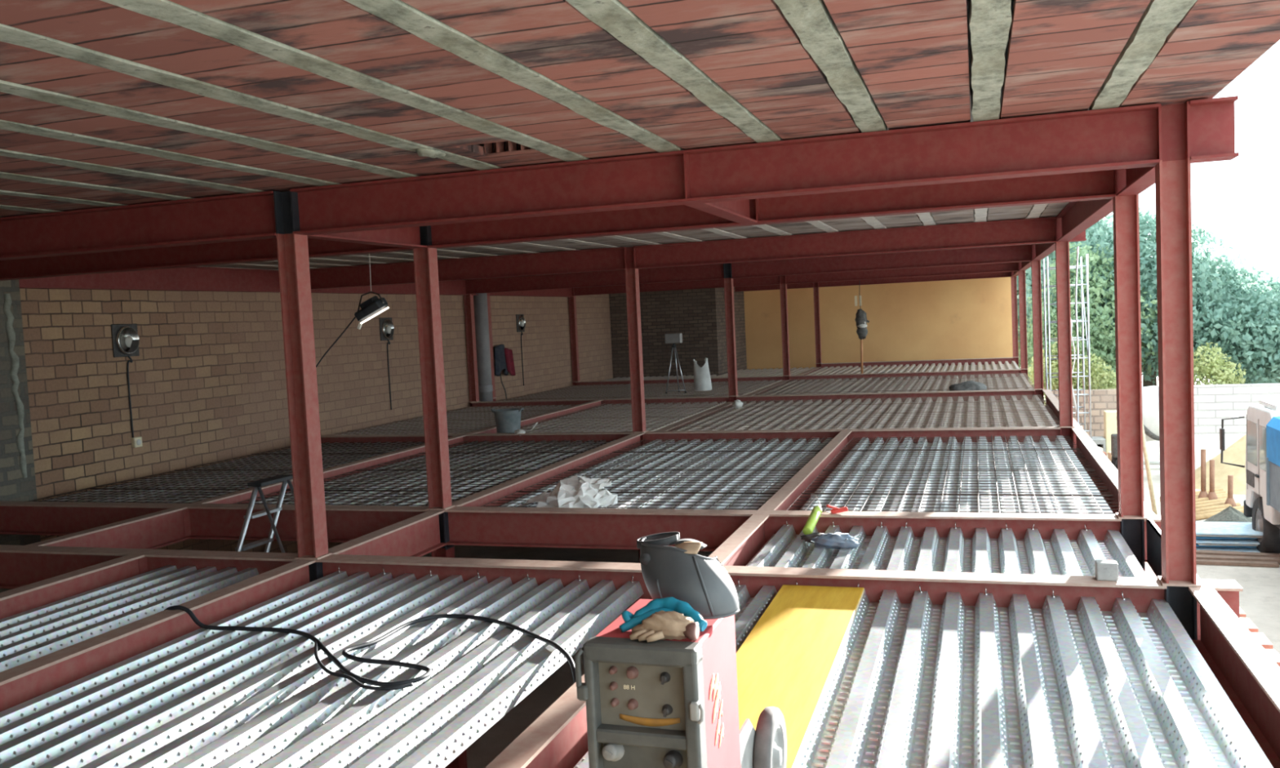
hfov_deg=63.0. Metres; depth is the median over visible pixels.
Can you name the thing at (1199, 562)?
plank
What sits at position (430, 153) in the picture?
block
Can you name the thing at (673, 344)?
tripod
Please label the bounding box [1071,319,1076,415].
batten
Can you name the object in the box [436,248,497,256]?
joist
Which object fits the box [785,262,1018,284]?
steel beam
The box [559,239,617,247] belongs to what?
joist
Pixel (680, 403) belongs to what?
sheet
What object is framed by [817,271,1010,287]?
steel beam
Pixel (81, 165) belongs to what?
joist
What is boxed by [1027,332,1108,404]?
tree
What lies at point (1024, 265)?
steel beam
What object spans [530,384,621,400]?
sheet
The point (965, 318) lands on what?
wall
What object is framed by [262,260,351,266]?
joist
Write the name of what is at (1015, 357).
steel column
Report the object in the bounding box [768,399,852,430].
sheet
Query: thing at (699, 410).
sheet
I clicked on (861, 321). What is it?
pole
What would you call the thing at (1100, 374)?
tree
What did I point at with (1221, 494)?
pole
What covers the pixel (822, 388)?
sheet
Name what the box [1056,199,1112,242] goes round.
steel beam
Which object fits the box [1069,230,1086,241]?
steel beam
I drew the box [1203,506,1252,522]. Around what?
heap
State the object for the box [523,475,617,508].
crumpled bag
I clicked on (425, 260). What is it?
steel column
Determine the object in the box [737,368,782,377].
sheet
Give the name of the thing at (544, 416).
steel beam
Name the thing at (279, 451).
decking
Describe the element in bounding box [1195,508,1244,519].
pole
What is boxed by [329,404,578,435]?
decking
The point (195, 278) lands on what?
steel beam
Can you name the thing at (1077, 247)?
hose
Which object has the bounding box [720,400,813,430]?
sheet
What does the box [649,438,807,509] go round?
sheet
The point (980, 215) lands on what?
joist
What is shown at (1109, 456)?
stone block
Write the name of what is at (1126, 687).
sheet
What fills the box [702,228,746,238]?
joist
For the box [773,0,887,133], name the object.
joist
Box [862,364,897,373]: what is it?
sheet
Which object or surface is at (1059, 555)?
sheet
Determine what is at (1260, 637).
brick
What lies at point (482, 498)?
steel beam
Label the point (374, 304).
floodlight
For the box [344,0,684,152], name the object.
joist
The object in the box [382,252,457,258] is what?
joist
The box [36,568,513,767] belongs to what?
sheet
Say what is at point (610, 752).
knob
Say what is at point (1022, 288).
steel column
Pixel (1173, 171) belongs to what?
steel column
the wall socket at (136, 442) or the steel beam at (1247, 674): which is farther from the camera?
the wall socket at (136, 442)
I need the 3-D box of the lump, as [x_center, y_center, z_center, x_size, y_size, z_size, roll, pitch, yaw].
[1.759,0.371,18.847,0.175,0.180,0.162,-4,4,-21]
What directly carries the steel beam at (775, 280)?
attached to the steel column at (572, 304)
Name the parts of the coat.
cord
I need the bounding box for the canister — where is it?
[802,493,822,534]
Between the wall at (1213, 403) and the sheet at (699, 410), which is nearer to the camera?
the sheet at (699, 410)
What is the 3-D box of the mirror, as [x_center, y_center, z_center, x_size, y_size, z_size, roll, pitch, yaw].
[9.384,0.889,16.818,0.050,0.360,0.160,-2,4,18]
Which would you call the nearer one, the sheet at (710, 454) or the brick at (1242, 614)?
the brick at (1242, 614)
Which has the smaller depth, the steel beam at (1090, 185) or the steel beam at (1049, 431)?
the steel beam at (1090, 185)
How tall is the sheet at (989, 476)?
0.082 m
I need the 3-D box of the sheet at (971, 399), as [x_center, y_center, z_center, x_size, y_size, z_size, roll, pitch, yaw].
[4.872,0.492,16.414,0.734,0.082,5.830,-2,4,18]
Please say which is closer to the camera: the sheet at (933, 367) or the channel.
the channel
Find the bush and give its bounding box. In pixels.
[1193,342,1246,385]
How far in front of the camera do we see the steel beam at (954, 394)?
19.59 m
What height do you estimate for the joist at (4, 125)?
0.169 m
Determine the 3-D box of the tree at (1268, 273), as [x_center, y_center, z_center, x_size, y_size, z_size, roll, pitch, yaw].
[19.740,-2.159,39.579,7.872,5.917,8.546,-1,4,19]
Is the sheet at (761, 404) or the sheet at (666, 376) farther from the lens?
the sheet at (666, 376)
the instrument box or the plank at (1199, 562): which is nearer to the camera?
the plank at (1199, 562)
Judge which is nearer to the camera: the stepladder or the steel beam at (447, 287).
the stepladder
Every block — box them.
[416,148,445,158]
[1094,560,1118,581]
[1107,451,1111,462]
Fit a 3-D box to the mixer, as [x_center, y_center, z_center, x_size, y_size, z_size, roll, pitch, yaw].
[11.227,1.065,23.023,1.435,2.069,1.272,-2,4,18]
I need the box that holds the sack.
[693,357,711,391]
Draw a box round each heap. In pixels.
[948,381,986,391]
[1195,434,1246,494]
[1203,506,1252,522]
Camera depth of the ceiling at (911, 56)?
4.50 m
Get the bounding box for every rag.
[618,596,707,632]
[800,532,860,549]
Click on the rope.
(1071, 333)
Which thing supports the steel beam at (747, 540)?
attached to the steel beam at (1140, 591)
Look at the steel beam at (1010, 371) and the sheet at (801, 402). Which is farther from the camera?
the steel beam at (1010, 371)
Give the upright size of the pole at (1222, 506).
0.100 m
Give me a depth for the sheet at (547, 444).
11.84 m
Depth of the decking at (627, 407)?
18.23 m
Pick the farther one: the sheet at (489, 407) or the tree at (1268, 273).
the tree at (1268, 273)
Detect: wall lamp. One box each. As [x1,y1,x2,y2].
[111,324,139,437]
[378,317,394,409]
[515,314,525,386]
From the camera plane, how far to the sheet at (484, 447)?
12.51 m
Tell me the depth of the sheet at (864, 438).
10.68 m
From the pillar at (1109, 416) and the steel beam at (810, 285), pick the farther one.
the steel beam at (810, 285)
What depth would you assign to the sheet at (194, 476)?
12.85 m
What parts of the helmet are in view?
ratchet knob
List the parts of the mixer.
frame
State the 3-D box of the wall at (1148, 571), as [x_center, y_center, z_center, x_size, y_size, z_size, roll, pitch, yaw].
[6.197,1.889,14.530,0.400,1.950,35.500,-2,4,18]
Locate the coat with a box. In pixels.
[493,344,515,399]
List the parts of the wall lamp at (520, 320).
plate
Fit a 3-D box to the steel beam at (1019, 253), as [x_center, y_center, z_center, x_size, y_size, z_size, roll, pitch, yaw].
[4.399,-2.286,19.528,5.480,0.310,0.180,-2,4,18]
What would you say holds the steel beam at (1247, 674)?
attached to the steel column at (1173, 171)
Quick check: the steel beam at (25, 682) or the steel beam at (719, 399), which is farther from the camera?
the steel beam at (719, 399)
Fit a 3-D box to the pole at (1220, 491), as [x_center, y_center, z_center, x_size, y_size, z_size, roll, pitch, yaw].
[10.890,2.221,20.559,1.595,0.100,0.132,-4,4,-19]
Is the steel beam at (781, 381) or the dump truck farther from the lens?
the steel beam at (781, 381)
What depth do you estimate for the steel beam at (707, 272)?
21.27 m
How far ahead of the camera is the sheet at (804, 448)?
10.68 m
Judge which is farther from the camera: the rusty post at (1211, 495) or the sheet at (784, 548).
the rusty post at (1211, 495)
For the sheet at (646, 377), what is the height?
0.082 m
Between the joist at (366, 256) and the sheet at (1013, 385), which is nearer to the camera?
the joist at (366, 256)
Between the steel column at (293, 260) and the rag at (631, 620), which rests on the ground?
the steel column at (293, 260)
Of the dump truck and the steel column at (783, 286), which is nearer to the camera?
the dump truck
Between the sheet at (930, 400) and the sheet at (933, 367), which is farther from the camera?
the sheet at (933, 367)
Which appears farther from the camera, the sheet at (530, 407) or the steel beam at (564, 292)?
the steel beam at (564, 292)
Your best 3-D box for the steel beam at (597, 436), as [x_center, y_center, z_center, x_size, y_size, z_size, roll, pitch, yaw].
[-2.788,0.914,15.741,5.715,0.310,0.180,-2,4,18]
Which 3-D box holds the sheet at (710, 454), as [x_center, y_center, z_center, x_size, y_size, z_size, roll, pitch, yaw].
[0.345,1.000,11.681,0.734,0.082,5.600,-2,4,18]
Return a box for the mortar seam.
[3,293,27,478]
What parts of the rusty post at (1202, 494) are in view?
stem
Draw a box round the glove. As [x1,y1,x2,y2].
[629,610,699,642]
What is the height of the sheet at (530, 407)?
0.082 m
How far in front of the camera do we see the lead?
5.01 m
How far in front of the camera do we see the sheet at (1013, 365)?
28.27 m
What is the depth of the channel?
7.17 m
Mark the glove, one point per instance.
(662, 625)
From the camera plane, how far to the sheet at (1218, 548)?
16.31 m
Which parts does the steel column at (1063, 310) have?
plate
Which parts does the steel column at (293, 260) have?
plate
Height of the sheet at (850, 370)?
0.082 m
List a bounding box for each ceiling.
[0,0,1279,270]
[746,0,1088,238]
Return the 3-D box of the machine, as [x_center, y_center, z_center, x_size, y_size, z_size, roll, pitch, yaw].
[0.161,1.066,3.285,0.428,0.782,0.958,-1,4,19]
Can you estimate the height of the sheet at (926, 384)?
0.082 m
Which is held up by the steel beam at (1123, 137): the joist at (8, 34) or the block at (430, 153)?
the joist at (8, 34)
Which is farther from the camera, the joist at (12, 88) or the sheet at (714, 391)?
the sheet at (714, 391)
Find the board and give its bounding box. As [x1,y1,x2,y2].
[736,585,864,767]
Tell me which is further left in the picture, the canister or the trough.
the canister
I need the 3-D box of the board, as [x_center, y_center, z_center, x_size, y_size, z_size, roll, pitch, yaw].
[0.439,1.401,4.244,0.492,0.027,4.400,-2,4,18]
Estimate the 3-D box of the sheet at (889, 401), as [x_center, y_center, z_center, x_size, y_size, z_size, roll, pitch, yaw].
[3.476,0.530,16.867,0.734,0.082,5.830,-2,4,18]
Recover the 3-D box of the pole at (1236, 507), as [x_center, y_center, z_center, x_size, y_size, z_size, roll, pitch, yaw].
[10.443,2.338,19.009,1.586,0.100,0.127,-4,4,-20]
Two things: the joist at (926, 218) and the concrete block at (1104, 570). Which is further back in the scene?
the joist at (926, 218)
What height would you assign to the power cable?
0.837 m
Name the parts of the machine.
handle, knob, knob, knob, knob, knob, control panel, panel, frame, knob, knob, casing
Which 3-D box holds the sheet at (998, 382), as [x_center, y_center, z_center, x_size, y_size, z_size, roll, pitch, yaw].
[7.426,0.027,21.944,0.734,0.082,5.900,-2,4,18]
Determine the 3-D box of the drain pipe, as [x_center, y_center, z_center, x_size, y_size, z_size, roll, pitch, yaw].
[-3.414,-0.762,22.693,0.330,2.420,0.325,-2,4,18]
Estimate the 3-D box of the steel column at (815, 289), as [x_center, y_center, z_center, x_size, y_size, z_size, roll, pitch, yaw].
[5.382,-1.747,31.632,0.190,2.978,0.174,-2,4,18]
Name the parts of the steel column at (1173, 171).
plate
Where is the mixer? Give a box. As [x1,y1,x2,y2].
[1111,385,1159,470]
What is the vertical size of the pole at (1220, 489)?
0.100 m
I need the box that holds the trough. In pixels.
[1091,436,1106,452]
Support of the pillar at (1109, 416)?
on the ground
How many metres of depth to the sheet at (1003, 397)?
16.14 m
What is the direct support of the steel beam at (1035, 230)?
attached to the steel column at (632, 277)
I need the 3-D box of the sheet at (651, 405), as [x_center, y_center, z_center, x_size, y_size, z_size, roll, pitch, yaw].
[-0.565,0.639,18.179,0.734,0.082,5.830,-2,4,18]
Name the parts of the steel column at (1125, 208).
plate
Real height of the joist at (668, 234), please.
0.169 m
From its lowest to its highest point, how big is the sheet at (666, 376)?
0.082 m
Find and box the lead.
[314,640,413,690]
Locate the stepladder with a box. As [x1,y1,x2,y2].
[235,475,293,552]
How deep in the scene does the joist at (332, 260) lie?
14.81 m
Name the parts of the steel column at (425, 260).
plate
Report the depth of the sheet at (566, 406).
19.38 m
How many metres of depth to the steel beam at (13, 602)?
7.29 m
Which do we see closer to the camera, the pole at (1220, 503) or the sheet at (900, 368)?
the pole at (1220, 503)
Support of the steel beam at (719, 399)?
attached to the steel column at (727, 273)
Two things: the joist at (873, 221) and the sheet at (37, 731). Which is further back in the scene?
the joist at (873, 221)
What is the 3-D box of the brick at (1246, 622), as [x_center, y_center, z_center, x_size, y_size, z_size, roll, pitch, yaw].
[3.661,1.494,6.341,0.122,0.091,0.230,-2,4,18]
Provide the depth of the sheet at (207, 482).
12.59 m
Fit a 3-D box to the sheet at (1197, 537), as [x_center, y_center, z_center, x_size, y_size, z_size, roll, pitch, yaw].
[9.424,2.376,16.751,1.200,0.025,0.950,-2,4,16]
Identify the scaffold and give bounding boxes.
[1042,253,1091,438]
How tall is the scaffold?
5.000 m
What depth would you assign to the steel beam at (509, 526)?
8.63 m
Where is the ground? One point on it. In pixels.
(1260, 597)
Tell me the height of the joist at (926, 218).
0.169 m
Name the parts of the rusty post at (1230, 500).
stem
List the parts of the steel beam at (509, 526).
stiffener plate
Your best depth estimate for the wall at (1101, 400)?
29.98 m
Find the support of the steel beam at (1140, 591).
attached to the steel column at (293, 260)
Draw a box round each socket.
[131,436,142,448]
[662,750,683,767]
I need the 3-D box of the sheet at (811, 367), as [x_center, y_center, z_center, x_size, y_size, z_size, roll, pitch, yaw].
[4.397,-0.273,29.088,0.184,0.082,5.450,-2,4,18]
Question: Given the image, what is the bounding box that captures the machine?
[574,599,786,767]
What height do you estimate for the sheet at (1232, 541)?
0.025 m
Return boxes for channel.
[1146,519,1200,579]
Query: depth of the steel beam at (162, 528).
9.51 m
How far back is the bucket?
15.94 m
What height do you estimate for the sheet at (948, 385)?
0.082 m
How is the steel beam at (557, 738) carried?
attached to the steel beam at (1140, 591)
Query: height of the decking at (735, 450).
0.024 m
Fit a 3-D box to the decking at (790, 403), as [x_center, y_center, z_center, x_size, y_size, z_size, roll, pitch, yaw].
[3.663,0.470,16.803,5.550,0.024,5.790,-2,4,18]
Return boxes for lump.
[732,400,742,408]
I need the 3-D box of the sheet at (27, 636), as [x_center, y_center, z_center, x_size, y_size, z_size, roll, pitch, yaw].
[-4.016,1.596,5.386,0.918,0.082,5.132,-2,4,18]
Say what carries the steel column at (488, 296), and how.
attached to the wall at (207, 380)
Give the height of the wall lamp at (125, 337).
1.510 m
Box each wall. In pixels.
[0,279,40,592]
[19,288,613,553]
[608,288,720,377]
[716,287,746,374]
[743,276,1013,369]
[1028,382,1157,577]
[1051,389,1116,437]
[1193,382,1279,434]
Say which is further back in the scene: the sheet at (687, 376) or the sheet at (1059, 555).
the sheet at (687, 376)
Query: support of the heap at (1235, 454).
on the ground
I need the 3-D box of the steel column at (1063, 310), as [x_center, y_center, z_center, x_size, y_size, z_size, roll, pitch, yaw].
[5.342,0.456,13.083,0.190,5.068,0.174,-2,4,18]
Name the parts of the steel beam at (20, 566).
stiffener plate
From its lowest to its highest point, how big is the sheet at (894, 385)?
0.082 m
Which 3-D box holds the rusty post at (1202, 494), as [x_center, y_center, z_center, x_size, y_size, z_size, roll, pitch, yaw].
[10.937,1.776,20.263,0.240,1.021,0.228,-2,4,18]
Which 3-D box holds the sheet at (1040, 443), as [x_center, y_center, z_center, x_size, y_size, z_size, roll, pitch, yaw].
[4.272,0.894,10.407,0.367,0.082,5.600,-2,4,18]
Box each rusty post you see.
[1198,448,1207,497]
[1207,459,1217,500]
[1224,475,1236,506]
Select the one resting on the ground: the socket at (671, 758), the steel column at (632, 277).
the steel column at (632, 277)
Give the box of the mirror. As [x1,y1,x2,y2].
[1219,427,1225,450]
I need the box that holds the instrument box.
[664,333,682,343]
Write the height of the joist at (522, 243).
0.169 m
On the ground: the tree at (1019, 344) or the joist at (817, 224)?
the tree at (1019, 344)
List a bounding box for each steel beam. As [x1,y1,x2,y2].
[0,191,276,260]
[0,238,413,280]
[0,501,428,542]
[0,544,297,588]
[0,554,144,619]
[0,559,315,711]
[18,266,279,292]
[26,506,190,549]
[191,435,466,504]
[289,103,1159,235]
[307,226,426,248]
[309,247,625,289]
[311,280,468,295]
[315,554,1166,616]
[320,431,632,444]
[328,510,446,556]
[427,169,1115,248]
[444,506,1121,551]
[451,432,644,506]
[465,263,724,293]
[466,400,603,433]
[468,288,574,297]
[470,395,728,407]
[484,674,588,767]
[572,275,779,296]
[575,375,783,386]
[633,217,1056,269]
[644,426,1060,452]
[656,401,733,431]
[684,199,757,224]
[707,514,768,566]
[731,244,1031,278]
[734,282,813,292]
[736,389,1035,403]
[744,380,786,395]
[758,430,851,511]
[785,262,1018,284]
[789,368,1021,381]
[795,367,821,375]
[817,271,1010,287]
[821,357,1013,368]
[1011,271,1017,276]
[1018,261,1031,271]
[1031,243,1055,261]
[1042,389,1079,426]
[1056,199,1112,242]
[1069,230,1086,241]
[1071,427,1155,515]
[1073,426,1083,451]
[1116,166,1155,195]
[1144,514,1160,562]
[1188,586,1279,767]
[1189,95,1239,163]
[1196,578,1242,639]
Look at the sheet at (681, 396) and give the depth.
23.76 m
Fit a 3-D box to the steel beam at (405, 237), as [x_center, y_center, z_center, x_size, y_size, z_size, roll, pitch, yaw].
[-2.186,-1.277,8.276,0.140,0.310,1.710,-2,4,18]
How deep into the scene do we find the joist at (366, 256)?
14.58 m
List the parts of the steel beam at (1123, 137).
stiffener plate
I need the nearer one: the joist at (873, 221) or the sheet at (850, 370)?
the joist at (873, 221)
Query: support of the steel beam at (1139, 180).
attached to the steel column at (1173, 171)
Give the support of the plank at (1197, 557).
on the plank
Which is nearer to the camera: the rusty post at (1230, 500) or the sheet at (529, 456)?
the sheet at (529, 456)
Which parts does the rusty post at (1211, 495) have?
stem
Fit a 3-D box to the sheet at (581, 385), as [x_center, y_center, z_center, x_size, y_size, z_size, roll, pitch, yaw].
[-2.358,0.292,25.120,0.734,0.082,5.900,-2,4,18]
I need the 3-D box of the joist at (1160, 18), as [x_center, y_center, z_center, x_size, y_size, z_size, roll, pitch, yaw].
[1.251,-1.275,1.726,0.149,0.169,8.630,-2,4,18]
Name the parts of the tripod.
leg, leg, leg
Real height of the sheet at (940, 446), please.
0.082 m
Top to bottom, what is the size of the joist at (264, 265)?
0.169 m
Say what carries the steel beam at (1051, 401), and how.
attached to the steel column at (1063, 310)
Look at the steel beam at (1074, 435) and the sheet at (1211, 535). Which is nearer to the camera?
the steel beam at (1074, 435)
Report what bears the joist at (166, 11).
on the steel beam at (1123, 137)
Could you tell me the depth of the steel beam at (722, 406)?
17.68 m
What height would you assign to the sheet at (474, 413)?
0.082 m
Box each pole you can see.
[854,293,869,373]
[1142,423,1157,515]
[1160,488,1223,498]
[1160,490,1226,502]
[1195,493,1227,498]
[1195,494,1227,502]
[1195,497,1226,505]
[1195,500,1235,508]
[1195,502,1240,511]
[1195,505,1243,515]
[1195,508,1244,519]
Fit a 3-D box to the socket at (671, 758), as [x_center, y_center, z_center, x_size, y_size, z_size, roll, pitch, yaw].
[0.087,1.028,2.840,0.049,0.054,0.060,-1,4,19]
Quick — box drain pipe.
[473,293,493,401]
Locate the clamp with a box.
[822,504,848,514]
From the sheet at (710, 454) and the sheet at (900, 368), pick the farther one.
the sheet at (900, 368)
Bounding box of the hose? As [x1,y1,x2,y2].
[1075,246,1079,424]
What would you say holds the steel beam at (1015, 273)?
attached to the steel column at (1022, 288)
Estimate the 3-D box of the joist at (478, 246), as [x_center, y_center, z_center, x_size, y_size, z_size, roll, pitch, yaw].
[-2.425,-1.762,12.361,0.149,0.169,5.620,-2,4,18]
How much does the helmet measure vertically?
0.217 m
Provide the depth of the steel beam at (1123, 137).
6.34 m
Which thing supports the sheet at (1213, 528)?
on the sheet at (1211, 535)
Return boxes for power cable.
[164,605,575,686]
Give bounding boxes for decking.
[30,440,424,503]
[235,439,615,506]
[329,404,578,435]
[480,437,833,510]
[495,379,781,401]
[495,400,726,433]
[665,394,1059,431]
[751,373,1034,395]
[786,434,1118,514]
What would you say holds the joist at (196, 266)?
on the steel beam at (604, 259)
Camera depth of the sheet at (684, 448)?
12.24 m
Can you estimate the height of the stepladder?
2.830 m
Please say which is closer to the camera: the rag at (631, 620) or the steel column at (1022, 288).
the rag at (631, 620)
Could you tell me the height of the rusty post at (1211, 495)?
0.821 m
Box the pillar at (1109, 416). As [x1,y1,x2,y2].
[1103,409,1116,453]
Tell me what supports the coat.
hanging from the wall at (207, 380)
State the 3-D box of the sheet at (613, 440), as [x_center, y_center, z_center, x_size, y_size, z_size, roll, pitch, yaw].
[-1.144,1.040,12.165,0.367,0.082,5.600,-2,4,18]
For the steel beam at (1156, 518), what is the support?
attached to the steel column at (1125, 208)
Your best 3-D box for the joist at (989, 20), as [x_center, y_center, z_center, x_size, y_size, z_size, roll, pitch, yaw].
[0.667,-1.259,1.916,0.149,0.169,8.630,-2,4,18]
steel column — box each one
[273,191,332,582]
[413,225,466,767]
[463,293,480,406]
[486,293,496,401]
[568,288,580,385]
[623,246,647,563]
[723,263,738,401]
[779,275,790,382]
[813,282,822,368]
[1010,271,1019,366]
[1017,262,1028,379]
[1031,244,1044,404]
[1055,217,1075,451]
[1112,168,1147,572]
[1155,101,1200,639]
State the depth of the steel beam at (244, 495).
12.65 m
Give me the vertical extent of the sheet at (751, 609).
0.127 m
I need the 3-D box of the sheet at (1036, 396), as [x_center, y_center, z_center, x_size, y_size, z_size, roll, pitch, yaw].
[6.094,0.459,16.018,0.367,0.082,5.830,-2,4,18]
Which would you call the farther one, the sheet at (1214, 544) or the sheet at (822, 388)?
the sheet at (822, 388)
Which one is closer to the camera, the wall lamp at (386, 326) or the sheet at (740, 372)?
the wall lamp at (386, 326)
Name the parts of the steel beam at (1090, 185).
stiffener plate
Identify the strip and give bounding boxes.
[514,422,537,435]
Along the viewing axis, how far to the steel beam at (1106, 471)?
10.45 m
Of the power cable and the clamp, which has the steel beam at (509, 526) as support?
the clamp
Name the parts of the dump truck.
mirror arm, step panel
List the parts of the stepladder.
leg, leg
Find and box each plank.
[1195,550,1279,557]
[1195,555,1279,563]
[1195,559,1279,567]
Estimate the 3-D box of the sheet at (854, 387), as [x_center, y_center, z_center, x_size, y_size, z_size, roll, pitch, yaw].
[4.635,0.103,22.850,0.734,0.082,5.900,-2,4,18]
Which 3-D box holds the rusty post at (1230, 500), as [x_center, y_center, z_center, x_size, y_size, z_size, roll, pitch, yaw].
[11.036,2.018,19.512,0.240,0.622,0.228,-2,4,18]
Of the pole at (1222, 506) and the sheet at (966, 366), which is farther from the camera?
the sheet at (966, 366)
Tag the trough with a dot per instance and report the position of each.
(1100, 442)
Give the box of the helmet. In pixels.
[636,532,739,619]
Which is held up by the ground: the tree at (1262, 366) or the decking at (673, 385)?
the tree at (1262, 366)
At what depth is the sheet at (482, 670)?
4.98 m
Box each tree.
[1016,212,1157,360]
[1017,205,1269,386]
[1017,242,1157,395]
[1017,290,1044,388]
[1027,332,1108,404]
[1071,352,1115,389]
[1155,259,1279,378]
[1193,265,1279,384]
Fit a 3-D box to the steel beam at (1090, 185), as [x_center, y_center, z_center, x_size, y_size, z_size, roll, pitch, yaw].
[0.778,-1.418,8.300,5.480,0.310,0.180,-2,4,18]
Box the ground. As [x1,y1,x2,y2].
[422,368,1279,767]
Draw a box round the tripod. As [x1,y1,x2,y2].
[665,343,686,393]
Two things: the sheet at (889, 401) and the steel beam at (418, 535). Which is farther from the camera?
the sheet at (889, 401)
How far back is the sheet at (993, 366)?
28.43 m
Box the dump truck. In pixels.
[1219,399,1279,553]
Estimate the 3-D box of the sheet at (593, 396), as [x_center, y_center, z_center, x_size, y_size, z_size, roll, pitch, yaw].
[-0.963,0.254,24.667,0.734,0.082,5.900,-2,4,18]
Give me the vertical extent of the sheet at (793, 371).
0.082 m
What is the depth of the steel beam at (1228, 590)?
5.72 m
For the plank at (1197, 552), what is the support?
on the plank
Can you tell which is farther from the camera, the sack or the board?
the sack
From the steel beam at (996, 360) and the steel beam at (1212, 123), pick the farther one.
the steel beam at (996, 360)
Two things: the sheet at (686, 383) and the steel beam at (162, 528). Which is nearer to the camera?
the steel beam at (162, 528)
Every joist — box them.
[0,23,503,170]
[0,80,419,178]
[0,119,341,186]
[0,149,266,193]
[0,172,194,200]
[0,190,125,207]
[0,204,62,213]
[100,0,591,161]
[195,266,277,270]
[228,263,316,268]
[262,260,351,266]
[308,257,386,263]
[340,254,413,261]
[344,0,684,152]
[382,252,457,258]
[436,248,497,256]
[469,245,536,253]
[512,242,575,250]
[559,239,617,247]
[565,0,783,142]
[604,235,658,244]
[650,231,702,241]
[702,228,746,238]
[751,224,791,235]
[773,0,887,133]
[804,220,838,232]
[858,216,886,228]
[915,212,935,225]
[968,0,1011,121]
[973,208,987,222]
[1026,203,1048,217]
[1088,0,1197,110]
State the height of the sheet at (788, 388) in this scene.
0.082 m
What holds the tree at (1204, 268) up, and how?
on the ground
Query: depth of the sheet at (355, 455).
12.70 m
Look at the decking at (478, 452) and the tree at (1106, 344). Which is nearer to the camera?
the decking at (478, 452)
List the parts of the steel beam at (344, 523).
stiffener plate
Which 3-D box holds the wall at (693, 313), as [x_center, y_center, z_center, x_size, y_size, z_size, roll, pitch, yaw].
[0.764,-0.436,30.826,3.250,5.080,0.250,-2,4,18]
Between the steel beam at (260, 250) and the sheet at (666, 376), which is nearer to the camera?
the steel beam at (260, 250)
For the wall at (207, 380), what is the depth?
15.07 m
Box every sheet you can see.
[0,564,258,672]
[0,565,416,767]
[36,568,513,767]
[37,442,350,502]
[96,442,391,502]
[149,441,423,503]
[212,572,644,767]
[244,440,511,504]
[324,440,557,505]
[337,406,497,435]
[373,405,529,435]
[374,440,605,506]
[413,404,563,434]
[451,440,615,502]
[457,404,571,433]
[499,385,591,401]
[501,439,700,507]
[521,404,618,432]
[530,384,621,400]
[546,403,657,432]
[564,384,648,399]
[573,578,777,767]
[591,402,696,431]
[595,438,752,508]
[600,377,630,381]
[600,382,675,399]
[626,376,661,380]
[644,382,693,398]
[645,401,726,431]
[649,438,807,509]
[650,375,685,379]
[662,382,728,397]
[672,400,773,431]
[678,375,693,378]
[689,380,760,396]
[711,368,760,377]
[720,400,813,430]
[724,380,781,395]
[728,437,832,510]
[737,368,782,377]
[745,520,890,569]
[758,379,819,395]
[764,367,808,376]
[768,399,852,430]
[791,367,814,375]
[793,378,849,394]
[795,580,900,767]
[799,436,913,511]
[804,366,846,375]
[819,398,892,429]
[829,377,879,393]
[833,365,871,374]
[859,584,1059,767]
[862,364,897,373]
[865,376,911,392]
[870,397,933,428]
[878,521,1021,573]
[883,436,973,512]
[889,364,922,373]
[901,375,942,391]
[918,363,948,372]
[921,396,974,427]
[937,374,973,391]
[946,362,975,371]
[970,435,1062,513]
[973,395,1028,427]
[974,373,1012,390]
[975,361,1004,370]
[1002,360,1019,369]
[1008,373,1032,389]
[1015,523,1148,577]
[1017,395,1057,426]
[1031,589,1273,767]
[1034,435,1112,514]
[1195,521,1263,536]
[1195,534,1262,537]
[1195,536,1257,539]
[1195,538,1259,544]
[1195,543,1257,548]
[1195,546,1260,552]
[1197,543,1257,546]
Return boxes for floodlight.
[315,253,388,368]
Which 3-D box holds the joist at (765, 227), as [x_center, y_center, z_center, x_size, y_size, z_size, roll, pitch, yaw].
[1.084,-1.857,11.222,0.149,0.169,5.620,-2,4,18]
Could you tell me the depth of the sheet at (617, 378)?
30.24 m
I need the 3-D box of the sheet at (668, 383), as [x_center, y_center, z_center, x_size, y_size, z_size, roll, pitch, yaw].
[-0.265,0.236,24.441,0.734,0.082,5.900,-2,4,18]
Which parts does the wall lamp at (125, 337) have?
plate, bulb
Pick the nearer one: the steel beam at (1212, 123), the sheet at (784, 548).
the steel beam at (1212, 123)
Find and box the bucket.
[490,408,524,433]
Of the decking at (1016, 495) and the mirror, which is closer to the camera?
the decking at (1016, 495)
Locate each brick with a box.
[1239,607,1245,617]
[1239,617,1257,632]
[1250,632,1272,648]
[1264,648,1279,666]
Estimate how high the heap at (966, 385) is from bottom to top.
0.343 m
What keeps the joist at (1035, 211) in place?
on the steel beam at (1035, 230)
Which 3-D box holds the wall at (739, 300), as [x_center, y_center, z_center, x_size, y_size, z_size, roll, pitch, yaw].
[2.788,-0.618,32.214,0.250,5.080,3.650,-2,4,18]
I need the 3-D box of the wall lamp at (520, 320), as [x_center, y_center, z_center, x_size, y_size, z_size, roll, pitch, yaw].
[-2.786,-0.814,24.983,0.124,1.710,0.420,-2,4,18]
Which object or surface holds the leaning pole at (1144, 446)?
on the ground
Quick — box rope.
[1071,333,1075,373]
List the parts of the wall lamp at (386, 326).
plate, bulb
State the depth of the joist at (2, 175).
6.72 m
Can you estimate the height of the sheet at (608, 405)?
0.082 m

